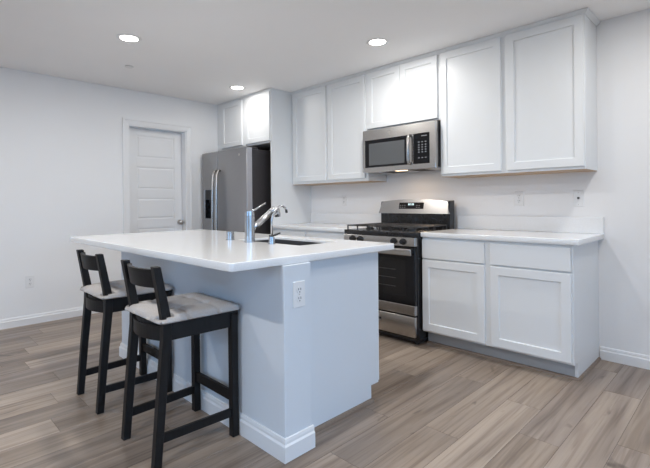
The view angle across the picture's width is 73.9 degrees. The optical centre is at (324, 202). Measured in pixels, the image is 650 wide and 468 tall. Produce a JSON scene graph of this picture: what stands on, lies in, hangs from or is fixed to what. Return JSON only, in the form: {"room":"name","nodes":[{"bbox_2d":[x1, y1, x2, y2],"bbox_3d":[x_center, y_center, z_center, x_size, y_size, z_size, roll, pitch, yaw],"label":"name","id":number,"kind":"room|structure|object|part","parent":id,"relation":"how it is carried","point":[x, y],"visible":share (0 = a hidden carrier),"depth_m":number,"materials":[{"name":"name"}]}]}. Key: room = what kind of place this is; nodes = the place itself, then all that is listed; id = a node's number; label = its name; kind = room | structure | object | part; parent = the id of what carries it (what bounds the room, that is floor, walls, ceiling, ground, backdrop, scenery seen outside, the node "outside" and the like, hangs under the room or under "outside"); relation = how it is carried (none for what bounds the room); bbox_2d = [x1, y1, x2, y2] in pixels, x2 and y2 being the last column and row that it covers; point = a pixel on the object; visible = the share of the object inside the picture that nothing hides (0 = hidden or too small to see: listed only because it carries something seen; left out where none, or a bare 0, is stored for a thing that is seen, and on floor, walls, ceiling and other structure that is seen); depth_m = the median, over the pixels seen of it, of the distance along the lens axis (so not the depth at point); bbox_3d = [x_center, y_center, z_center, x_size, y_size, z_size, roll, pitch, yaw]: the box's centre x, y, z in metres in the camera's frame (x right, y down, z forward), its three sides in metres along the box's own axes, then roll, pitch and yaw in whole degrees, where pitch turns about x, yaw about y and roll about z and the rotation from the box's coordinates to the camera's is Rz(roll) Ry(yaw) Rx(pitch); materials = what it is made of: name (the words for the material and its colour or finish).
{"room":"kitchen","nodes":[
{"label":"kitchen","id":0,"kind":"room"},
{"bbox_2d":[0,67,217,319],"bbox_3d":[-3.491,-0.041,3.690,0.120,2.463,7.000,-1,0,45],"label":"wall","id":1,"kind":"structure","parent":0,"point":[61,159],"depth_m":4.42,"materials":[{"name":"paint"}]},
{"bbox_2d":[26,275,33,287],"bbox_3d":[-2.875,0.768,4.211,0.009,0.120,0.072,-1,0,45],"label":"wall outlet","id":2,"kind":"object","parent":1,"relation":"attached to","point":[29,279],"visible":1,"depth_m":4.21,"materials":[{"name":"white plastic"}]},
{"bbox_2d":[0,306,99,329],"bbox_3d":[-4.077,1.149,2.995,0.015,0.092,5.172,-1,0,45],"label":"baseboard","id":3,"kind":"structure","parent":1,"relation":"attached to","point":[7,323],"depth_m":4.27,"materials":[{"name":"paint"}]},
{"bbox_2d":[122,117,192,233],"bbox_3d":[-2.010,0.110,5.175,0.154,2.134,0.835,-1,0,45],"label":"door","id":4,"kind":"structure","parent":1,"relation":"in","point":[157,156],"depth_m":5.21,"materials":[{"name":"paint"}]},
{"bbox_2d":[0,311,649,467],"bbox_3d":[-0.883,1.191,1.108,7.203,0.050,7.000,-1,0,45],"label":"floor","id":5,"kind":"structure","parent":0,"point":[434,406],"depth_m":2.30,"materials":[{"name":"brown wood"}]},
{"bbox_2d":[76,249,171,414],"bbox_3d":[-1.250,0.728,2.667,0.417,0.884,0.440,-1,0,45],"label":"bar stool","id":6,"kind":"object","parent":5,"relation":"on","point":[107,307],"visible":0.75,"depth_m":2.51,"materials":[{"name":"black wood"}]},
{"bbox_3d":[-1.489,0.730,2.675,0.037,0.884,0.088,-1,0,45],"label":"leg","id":7,"kind":"part","parent":6,"relation":"part of","materials":[{"name":"black wood"}]},
{"bbox_3d":[-1.383,0.345,2.538,0.320,0.084,0.074,-1,0,45],"label":"backrest rail","id":8,"kind":"part","parent":6,"relation":"part of","materials":[{"name":"black wood"}]},
{"bbox_3d":[-1.242,0.728,2.429,0.037,0.884,0.088,-1,0,45],"label":"leg","id":9,"kind":"part","parent":6,"relation":"part of","materials":[{"name":"black wood"}]},
{"bbox_2d":[80,279,172,299],"bbox_3d":[-1.236,0.521,2.684,0.455,0.044,0.418,-1,0,45],"label":"seat cushion","id":10,"kind":"object","parent":6,"relation":"on","point":[118,288],"visible":0.54,"depth_m":2.55,"materials":[{"name":"grey fabric"}]},
{"bbox_3d":[-1.238,0.552,2.681,0.408,0.016,0.402,-1,0,45],"label":"seat","id":11,"kind":"part","parent":6,"relation":"part of","materials":[{"name":"grey fabric"}]},
{"bbox_3d":[-1.243,0.864,2.943,0.037,0.612,0.039,-1,0,45],"label":"leg","id":12,"kind":"part","parent":6,"relation":"part of","materials":[{"name":"black wood"}]},
{"bbox_3d":[-0.974,0.861,2.675,0.037,0.612,0.039,-1,0,45],"label":"leg","id":13,"kind":"part","parent":6,"relation":"part of","materials":[{"name":"black wood"}]},
{"bbox_2d":[121,259,238,467],"bbox_3d":[-0.734,0.723,2.154,0.417,0.884,0.440,-1,0,45],"label":"bar stool","id":14,"kind":"object","parent":5,"relation":"on","point":[152,277],"visible":0.86,"depth_m":2.10,"materials":[{"name":"black wood"}]},
{"bbox_3d":[-0.973,0.725,2.161,0.037,0.884,0.088,-1,0,45],"label":"leg","id":15,"kind":"part","parent":14,"relation":"part of","materials":[{"name":"black wood"}]},
{"bbox_3d":[-0.867,0.340,2.024,0.320,0.084,0.074,-1,0,45],"label":"backrest rail","id":16,"kind":"part","parent":14,"relation":"part of","materials":[{"name":"black wood"}]},
{"bbox_3d":[-0.726,0.723,1.915,0.037,0.884,0.088,-1,0,45],"label":"leg","id":17,"kind":"part","parent":14,"relation":"part of","materials":[{"name":"black wood"}]},
{"bbox_2d":[125,292,240,324],"bbox_3d":[-0.720,0.516,2.170,0.455,0.044,0.418,-1,0,45],"label":"seat cushion","id":18,"kind":"object","parent":14,"relation":"on","point":[188,306],"visible":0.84,"depth_m":2.08,"materials":[{"name":"grey fabric"}]},
{"bbox_3d":[-0.722,0.547,2.168,0.408,0.016,0.402,-1,0,45],"label":"seat","id":19,"kind":"part","parent":14,"relation":"part of","materials":[{"name":"grey fabric"}]},
{"bbox_3d":[-0.727,0.859,2.429,0.037,0.612,0.039,-1,0,45],"label":"leg","id":20,"kind":"part","parent":14,"relation":"part of","materials":[{"name":"black wood"}]},
{"bbox_3d":[-0.458,0.857,2.161,0.037,0.612,0.039,-1,0,45],"label":"leg","id":21,"kind":"part","parent":14,"relation":"part of","materials":[{"name":"black wood"}]},
{"bbox_2d":[202,147,270,233],"bbox_3d":[-0.953,0.262,5.404,0.972,1.790,0.874,-1,0,45],"label":"refrigerator","id":22,"kind":"object","parent":5,"relation":"on","point":[237,181],"visible":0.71,"depth_m":5.02,"materials":[{"name":"grey metal"}]},
{"bbox_3d":[-1.428,-0.100,5.403,0.176,0.123,0.061,-1,0,45],"label":"dispenser panel","id":23,"kind":"part","parent":22,"relation":"part of","materials":[{"name":"black plastic"}]},
{"bbox_3d":[-1.401,0.245,5.392,0.354,1.732,0.080,-1,0,45],"label":"door","id":24,"kind":"part","parent":22,"relation":"part of","materials":[{"name":"grey metal"}]},
{"bbox_3d":[-1.343,0.146,5.229,0.029,1.090,0.078,-1,0,45],"label":"door handle","id":25,"kind":"part","parent":22,"relation":"part of","materials":[{"name":"silver metal"}]},
{"bbox_3d":[-1.280,0.146,5.167,0.029,1.090,0.078,-1,0,45],"label":"door handle","id":26,"kind":"part","parent":22,"relation":"part of","materials":[{"name":"silver metal"}]},
{"bbox_3d":[-1.054,0.242,5.047,0.608,1.732,0.080,-1,0,45],"label":"door","id":27,"kind":"part","parent":22,"relation":"part of","materials":[{"name":"grey metal"}]},
{"bbox_2d":[119,251,378,463],"bbox_3d":[-0.590,0.725,2.906,1.975,0.876,0.826,-1,0,45],"label":"kitchen island","id":28,"kind":"object","parent":5,"relation":"on","point":[302,371],"visible":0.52,"depth_m":2.23,"materials":[{"name":"paint"}]},
{"bbox_3d":[-0.812,1.114,2.679,1.975,0.103,0.186,-1,0,45],"label":"baseboard","id":29,"kind":"part","parent":28,"relation":"part of","materials":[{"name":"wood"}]},
{"bbox_2d":[70,229,393,271],"bbox_3d":[-0.783,0.269,2.957,2.255,0.036,1.139,-1,0,45],"label":"island countertop","id":30,"kind":"structure","parent":28,"relation":"on","point":[211,249],"depth_m":2.41,"materials":[{"name":"white stone"}]},
{"bbox_2d":[226,231,234,239],"bbox_3d":[-0.638,0.221,2.908,0.062,0.058,0.062,-1,0,45],"label":"air gap cap","id":31,"kind":"object","parent":30,"relation":"on","point":[229,234],"visible":0.99,"depth_m":2.88,"materials":[{"name":"silver metal"}]},
{"bbox_2d":[245,202,279,242],"bbox_3d":[-0.401,0.122,2.797,0.070,0.251,0.279,-1,0,45],"label":"kitchen faucet","id":32,"kind":"object","parent":30,"relation":"on","point":[251,225],"visible":0.94,"depth_m":2.71,"materials":[{"name":"silver metal"}]},
{"bbox_3d":[-0.390,0.105,2.809,0.048,0.165,0.245,-1,0,45],"label":"spout","id":33,"kind":"part","parent":32,"relation":"part of","materials":[{"name":"silver metal"}]},
{"bbox_2d":[268,205,287,243],"bbox_3d":[-0.272,0.129,2.614,0.081,0.234,0.149,-1,0,45],"label":"filter faucet","id":34,"kind":"object","parent":30,"relation":"on","point":[271,237],"visible":1,"depth_m":2.59,"materials":[{"name":"silver metal"}]},
{"bbox_2d":[268,237,275,243],"bbox_3d":[-0.319,0.225,2.590,0.048,0.044,0.048,-1,0,45],"label":"base","id":35,"kind":"object","parent":34,"relation":"on","point":[271,239],"depth_m":2.57,"materials":[{"name":"silver metal"}]},
{"bbox_2d":[256,239,319,245],"bbox_3d":[-0.253,0.368,2.811,0.617,0.212,0.312,-1,0,45],"label":"sink","id":36,"kind":"object","parent":30,"relation":"in","point":[279,241],"visible":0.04,"depth_m":3.02,"materials":[{"name":"grey metal"}]},
{"bbox_2d":[293,280,304,307],"bbox_3d":[-0.119,0.422,1.997,0.009,0.120,0.072,-1,0,45],"label":"wall outlet","id":37,"kind":"object","parent":28,"relation":"attached to","point":[299,286],"visible":1,"depth_m":1.99,"materials":[{"name":"white plastic"}]},
{"bbox_2d":[297,286,301,293],"bbox_3d":[-0.118,0.402,1.996,0.004,0.034,0.034,-1,0,45],"label":"receptacle","id":38,"kind":"object","parent":37,"relation":"attached to","point":[299,288],"depth_m":1.99,"materials":[{"name":"white plastic"}]},
{"bbox_2d":[297,295,301,301],"bbox_3d":[-0.117,0.443,1.996,0.004,0.034,0.034,-1,0,45],"label":"receptacle","id":39,"kind":"object","parent":37,"relation":"attached to","point":[299,297],"depth_m":1.99,"materials":[{"name":"white plastic"}]},
{"bbox_3d":[0.087,0.719,2.347,0.018,0.876,0.624,-1,0,45],"label":"panel","id":40,"kind":"part","parent":28,"relation":"part of","materials":[{"name":"paint"}]},
{"bbox_3d":[0.082,1.148,2.313,0.018,0.020,0.554,-1,0,45],"label":"shoe moulding","id":41,"kind":"part","parent":28,"relation":"part of","materials":[{"name":"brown wood"}]},
{"bbox_3d":[0.154,0.676,2.735,0.453,0.762,0.020,-1,0,45],"label":"cabinet door","id":42,"kind":"part","parent":28,"relation":"part of","materials":[{"name":"white paint"}]},
{"bbox_2d":[270,90,310,224],"bbox_3d":[-0.391,-0.069,5.111,0.020,2.461,0.610,-1,0,45],"label":"panel","id":43,"kind":"object","parent":5,"relation":"on","point":[296,198],"visible":0.4,"depth_m":5.02,"materials":[{"name":"white paint"}]},
{"bbox_2d":[273,228,343,239],"bbox_3d":[0.030,0.720,4.685,1.163,0.876,0.630,-1,0,45],"label":"base cabinet","id":44,"kind":"object","parent":5,"relation":"on","point":[289,232],"visible":0.12,"depth_m":4.42,"materials":[{"name":"white paint"}]},
{"bbox_3d":[-0.390,0.381,4.669,0.530,0.150,0.020,-1,0,45],"label":"drawer","id":45,"kind":"part","parent":44,"relation":"part of","materials":[{"name":"white paint"}]},
{"bbox_3d":[0.019,0.377,4.262,0.536,0.150,0.020,-1,0,45],"label":"drawer","id":46,"kind":"part","parent":44,"relation":"part of","materials":[{"name":"white paint"}]},
{"bbox_2d":[273,213,380,231],"bbox_3d":[0.024,0.203,4.681,1.167,0.157,0.639,-1,0,45],"label":"countertop","id":47,"kind":"structure","parent":44,"relation":"on","point":[329,222],"depth_m":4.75,"materials":[{"name":"white stone"}]},
{"bbox_2d":[344,199,454,343],"bbox_3d":[0.662,0.559,3.933,0.768,1.186,0.707,-1,0,45],"label":"gas range","id":48,"kind":"object","parent":5,"relation":"on","point":[400,302],"visible":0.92,"depth_m":3.63,"materials":[{"name":"silver metal"}]},
{"bbox_3d":[0.461,0.319,3.734,0.764,0.070,0.049,-1,0,45],"label":"control panel","id":49,"kind":"part","parent":48,"relation":"part of","materials":[{"name":"silver metal"}]},
{"bbox_3d":[0.433,0.399,3.699,0.736,0.055,0.054,-1,0,45],"label":"oven handle","id":50,"kind":"part","parent":48,"relation":"part of","materials":[{"name":"silver metal"}]},
{"bbox_2d":[344,227,447,237],"bbox_3d":[0.675,0.262,3.949,0.768,0.044,0.641,-1,0,45],"label":"cooktop","id":51,"kind":"object","parent":48,"relation":"in","point":[368,232],"depth_m":3.77,"materials":[{"name":"black metal"}]},
{"bbox_3d":[0.463,1.004,3.730,0.760,0.164,0.037,-1,0,45],"label":"storage drawer","id":52,"kind":"part","parent":48,"relation":"part of","materials":[{"name":"silver metal"}]},
{"bbox_3d":[0.461,0.598,3.731,0.760,0.468,0.033,-1,0,45],"label":"oven door","id":53,"kind":"part","parent":48,"relation":"part of","materials":[{"name":"black glass"}]},
{"bbox_3d":[0.625,0.317,3.515,0.052,0.052,0.037,-1,0,45],"label":"knob","id":54,"kind":"part","parent":48,"relation":"part of","materials":[{"name":"black plastic"}]},
{"bbox_2d":[379,237,427,339],"bbox_3d":[0.689,0.694,3.960,0.768,0.827,0.612,-1,0,45],"label":"oven","id":55,"kind":"object","parent":48,"relation":"in","point":[420,334],"depth_m":3.50,"materials":[{"name":"black glass"}]},
{"bbox_3d":[0.703,1.117,3.965,0.754,0.030,0.610,-1,0,45],"label":"kick plate","id":56,"kind":"part","parent":48,"relation":"part of","materials":[{"name":"black plastic"}]},
{"bbox_3d":[0.820,0.027,4.110,0.274,0.060,0.020,-1,0,45],"label":"display panel","id":57,"kind":"part","parent":48,"relation":"part of","materials":[{"name":"black glass"}]},
{"bbox_2d":[422,237,600,380],"bbox_3d":[1.399,0.708,3.323,1.116,0.876,0.630,-1,0,45],"label":"base cabinet","id":58,"kind":"object","parent":5,"relation":"on","point":[534,306],"visible":0.94,"depth_m":3.01,"materials":[{"name":"white paint"}]},
{"bbox_3d":[0.973,0.368,3.314,0.517,0.150,0.020,-1,0,45],"label":"drawer","id":59,"kind":"part","parent":58,"relation":"part of","materials":[{"name":"white paint"}]},
{"bbox_3d":[0.976,0.739,3.314,0.517,0.568,0.020,-1,0,45],"label":"cabinet door","id":60,"kind":"part","parent":58,"relation":"part of","materials":[{"name":"white paint"}]},
{"bbox_2d":[421,215,603,245],"bbox_3d":[1.399,0.190,3.313,1.140,0.157,0.639,-1,0,45],"label":"countertop","id":61,"kind":"structure","parent":58,"relation":"on","point":[576,231],"depth_m":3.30,"materials":[{"name":"white stone"}]},
{"bbox_3d":[1.425,1.137,3.345,1.116,0.016,0.536,-1,0,45],"label":"shoe moulding","id":62,"kind":"part","parent":58,"relation":"part of","materials":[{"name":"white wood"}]},
{"bbox_3d":[1.373,0.365,2.916,0.519,0.150,0.020,-1,0,45],"label":"drawer","id":63,"kind":"part","parent":58,"relation":"part of","materials":[{"name":"white paint"}]},
{"bbox_3d":[1.376,0.736,2.916,0.519,0.568,0.020,-1,0,45],"label":"cabinet door","id":64,"kind":"part","parent":58,"relation":"part of","materials":[{"name":"white paint"}]},
{"bbox_3d":[1.814,1.086,2.981,0.018,0.112,0.535,-1,0,45],"label":"panel","id":65,"kind":"part","parent":58,"relation":"part of","materials":[{"name":"white paint"}]},
{"bbox_2d":[0,0,649,104],"bbox_3d":[-0.907,-1.347,1.108,7.443,0.100,7.240,-1,0,45],"label":"ceiling","id":66,"kind":"structure","parent":0,"point":[194,50],"depth_m":3.33,"materials":[{"name":"paint"}]},
{"bbox_2d":[116,33,141,42],"bbox_3d":[-1.535,-1.288,3.384,0.184,0.006,0.184,-1,0,45],"label":"recessed light","id":67,"kind":"object","parent":66,"relation":"in","point":[131,38],"visible":1,"depth_m":3.38,"materials":[{"name":"white plastic"}]},
{"bbox_2d":[229,85,245,89],"bbox_3d":[-0.984,-1.293,4.853,0.184,0.006,0.184,-1,0,45],"label":"recessed light","id":68,"kind":"object","parent":66,"relation":"in","point":[235,87],"visible":1,"depth_m":4.84,"materials":[{"name":"white plastic"}]},
{"bbox_2d":[366,38,388,45],"bbox_3d":[0.427,-1.306,3.513,0.184,0.006,0.184,-1,0,45],"label":"recessed light","id":69,"kind":"object","parent":66,"relation":"in","point":[374,41],"visible":1,"depth_m":3.50,"materials":[{"name":"white plastic"}]},
{"bbox_2d":[311,8,649,356],"bbox_3d":[1.615,-0.088,3.632,7.443,2.463,0.120,-1,0,45],"label":"wall","id":70,"kind":"structure","parent":0,"point":[618,192],"depth_m":3.12,"materials":[{"name":"paint"}]},
{"bbox_2d":[217,90,270,150],"bbox_3d":[-0.810,-0.990,5.506,1.128,0.611,0.628,-1,0,45],"label":"upper cabinet","id":71,"kind":"object","parent":70,"relation":"attached to","point":[245,122],"visible":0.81,"depth_m":5.25,"materials":[{"name":"white paint"}]},
{"bbox_3d":[-1.173,-0.983,5.438,0.452,0.560,0.020,-1,0,45],"label":"cabinet door","id":72,"kind":"part","parent":71,"relation":"part of","materials":[{"name":"white paint"}]},
{"bbox_2d":[217,88,289,105],"bbox_3d":[-0.918,-1.285,5.380,1.156,0.018,0.289,-1,0,45],"label":"trim","id":73,"kind":"structure","parent":71,"relation":"attached to","point":[269,88],"depth_m":5.10,"materials":[{"name":"white paint"}]},
{"bbox_3d":[-0.791,-0.987,5.058,0.468,0.560,0.020,-1,0,45],"label":"cabinet door","id":74,"kind":"part","parent":71,"relation":"part of","materials":[{"name":"white paint"}]},
{"bbox_2d":[292,75,386,185],"bbox_3d":[0.119,-0.759,4.799,1.148,1.090,0.323,-1,0,45],"label":"upper cabinet","id":75,"kind":"object","parent":70,"relation":"attached to","point":[329,122],"visible":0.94,"depth_m":4.63,"materials":[{"name":"white paint"}]},
{"bbox_3d":[-0.178,-0.756,4.882,0.540,1.028,0.020,-1,0,45],"label":"cabinet door","id":76,"kind":"part","parent":75,"relation":"part of","materials":[{"name":"white paint"}]},
{"bbox_3d":[0.218,-0.760,4.487,0.509,1.028,0.020,-1,0,45],"label":"cabinet door","id":77,"kind":"part","parent":75,"relation":"part of","materials":[{"name":"white paint"}]},
{"bbox_2d":[290,7,599,94],"bbox_3d":[0.797,-1.295,4.116,3.080,0.030,0.329,-1,0,45],"label":"trim","id":78,"kind":"structure","parent":75,"relation":"attached to","point":[586,11],"depth_m":3.50,"materials":[{"name":"white paint"}]},
{"bbox_2d":[342,195,346,204],"bbox_3d":[0.219,-0.030,4.931,0.072,0.120,0.009,-1,0,45],"label":"wall outlet","id":79,"kind":"object","parent":70,"relation":"attached to","point":[344,197],"visible":1,"depth_m":4.92,"materials":[{"name":"white plastic"}]},
{"bbox_2d":[311,213,380,223],"bbox_3d":[0.242,0.182,4.901,1.167,0.120,0.019,-1,0,45],"label":"backsplash","id":80,"kind":"structure","parent":70,"relation":"attached to","point":[331,218],"depth_m":4.91,"materials":[{"name":"white stone"}]},
{"bbox_2d":[367,54,440,130],"bbox_3d":[0.809,-1.011,4.111,0.800,0.599,0.323,-1,0,45],"label":"upper cabinet","id":81,"kind":"object","parent":70,"relation":"attached to","point":[407,93],"visible":0.74,"depth_m":3.96,"materials":[{"name":"white paint"}]},
{"bbox_3d":[0.561,-1.002,4.144,0.387,0.549,0.020,-1,0,45],"label":"cabinet door","id":82,"kind":"part","parent":81,"relation":"part of","materials":[{"name":"white paint"}]},
{"bbox_2d":[363,120,440,173],"bbox_3d":[0.773,-0.501,4.067,0.801,0.412,0.440,-1,0,45],"label":"microwave","id":83,"kind":"object","parent":81,"relation":"attached to","point":[415,147],"visible":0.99,"depth_m":3.91,"materials":[{"name":"silver metal"}]},
{"bbox_3d":[0.799,-0.304,4.088,0.785,0.012,0.362,-1,0,45],"label":"panel","id":84,"kind":"part","parent":83,"relation":"part of","materials":[{"name":"metal"}]},
{"bbox_3d":[0.742,-0.474,3.829,0.026,0.279,0.059,-1,0,45],"label":"door handle","id":85,"kind":"part","parent":83,"relation":"part of","materials":[{"name":"silver metal"}]},
{"bbox_3d":[0.850,-0.475,3.775,0.165,0.262,0.028,-1,0,45],"label":"control panel","id":86,"kind":"part","parent":83,"relation":"part of","materials":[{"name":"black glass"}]},
{"bbox_3d":[0.836,-1.005,3.870,0.383,0.549,0.020,-1,0,45],"label":"cabinet door","id":87,"kind":"part","parent":81,"relation":"part of","materials":[{"name":"white paint"}]},
{"bbox_2d":[440,14,596,177],"bbox_3d":[1.488,-0.771,3.438,1.098,1.090,0.323,-1,0,45],"label":"upper cabinet","id":88,"kind":"object","parent":70,"relation":"attached to","point":[524,102],"visible":0.96,"depth_m":3.24,"materials":[{"name":"white paint"}]},
{"bbox_3d":[1.180,-0.765,3.531,0.517,1.035,0.020,-1,0,45],"label":"cabinet door","id":89,"kind":"part","parent":88,"relation":"part of","materials":[{"name":"white paint"}]},
{"bbox_3d":[1.580,-0.769,3.132,0.525,1.035,0.020,-1,0,45],"label":"cabinet door","id":90,"kind":"part","parent":88,"relation":"part of","materials":[{"name":"white paint"}]},
{"bbox_2d":[515,191,523,205],"bbox_3d":[1.598,-0.034,3.559,0.072,0.120,0.009,-1,0,45],"label":"wall outlet","id":91,"kind":"object","parent":70,"relation":"attached to","point":[519,195],"visible":1,"depth_m":3.55,"materials":[{"name":"white plastic"}]},
{"bbox_2d":[458,215,603,233],"bbox_3d":[1.617,0.169,3.533,1.140,0.120,0.019,-1,0,45],"label":"backsplash","id":92,"kind":"structure","parent":70,"relation":"attached to","point":[593,225],"depth_m":3.45,"materials":[{"name":"white stone"}]},
{"bbox_2d":[573,191,583,206],"bbox_3d":[1.907,-0.032,3.250,0.072,0.120,0.012,-1,0,45],"label":"wall plate","id":93,"kind":"object","parent":70,"relation":"attached to","point":[578,196],"visible":1,"depth_m":3.25,"materials":[{"name":"white plastic"}]},
{"bbox_2d":[600,346,649,369],"bbox_3d":[3.071,1.084,2.100,2.992,0.092,0.015,-1,0,45],"label":"baseboard","id":94,"kind":"structure","parent":70,"relation":"attached to","point":[608,354],"depth_m":3.04,"materials":[{"name":"paint"}]}
]}

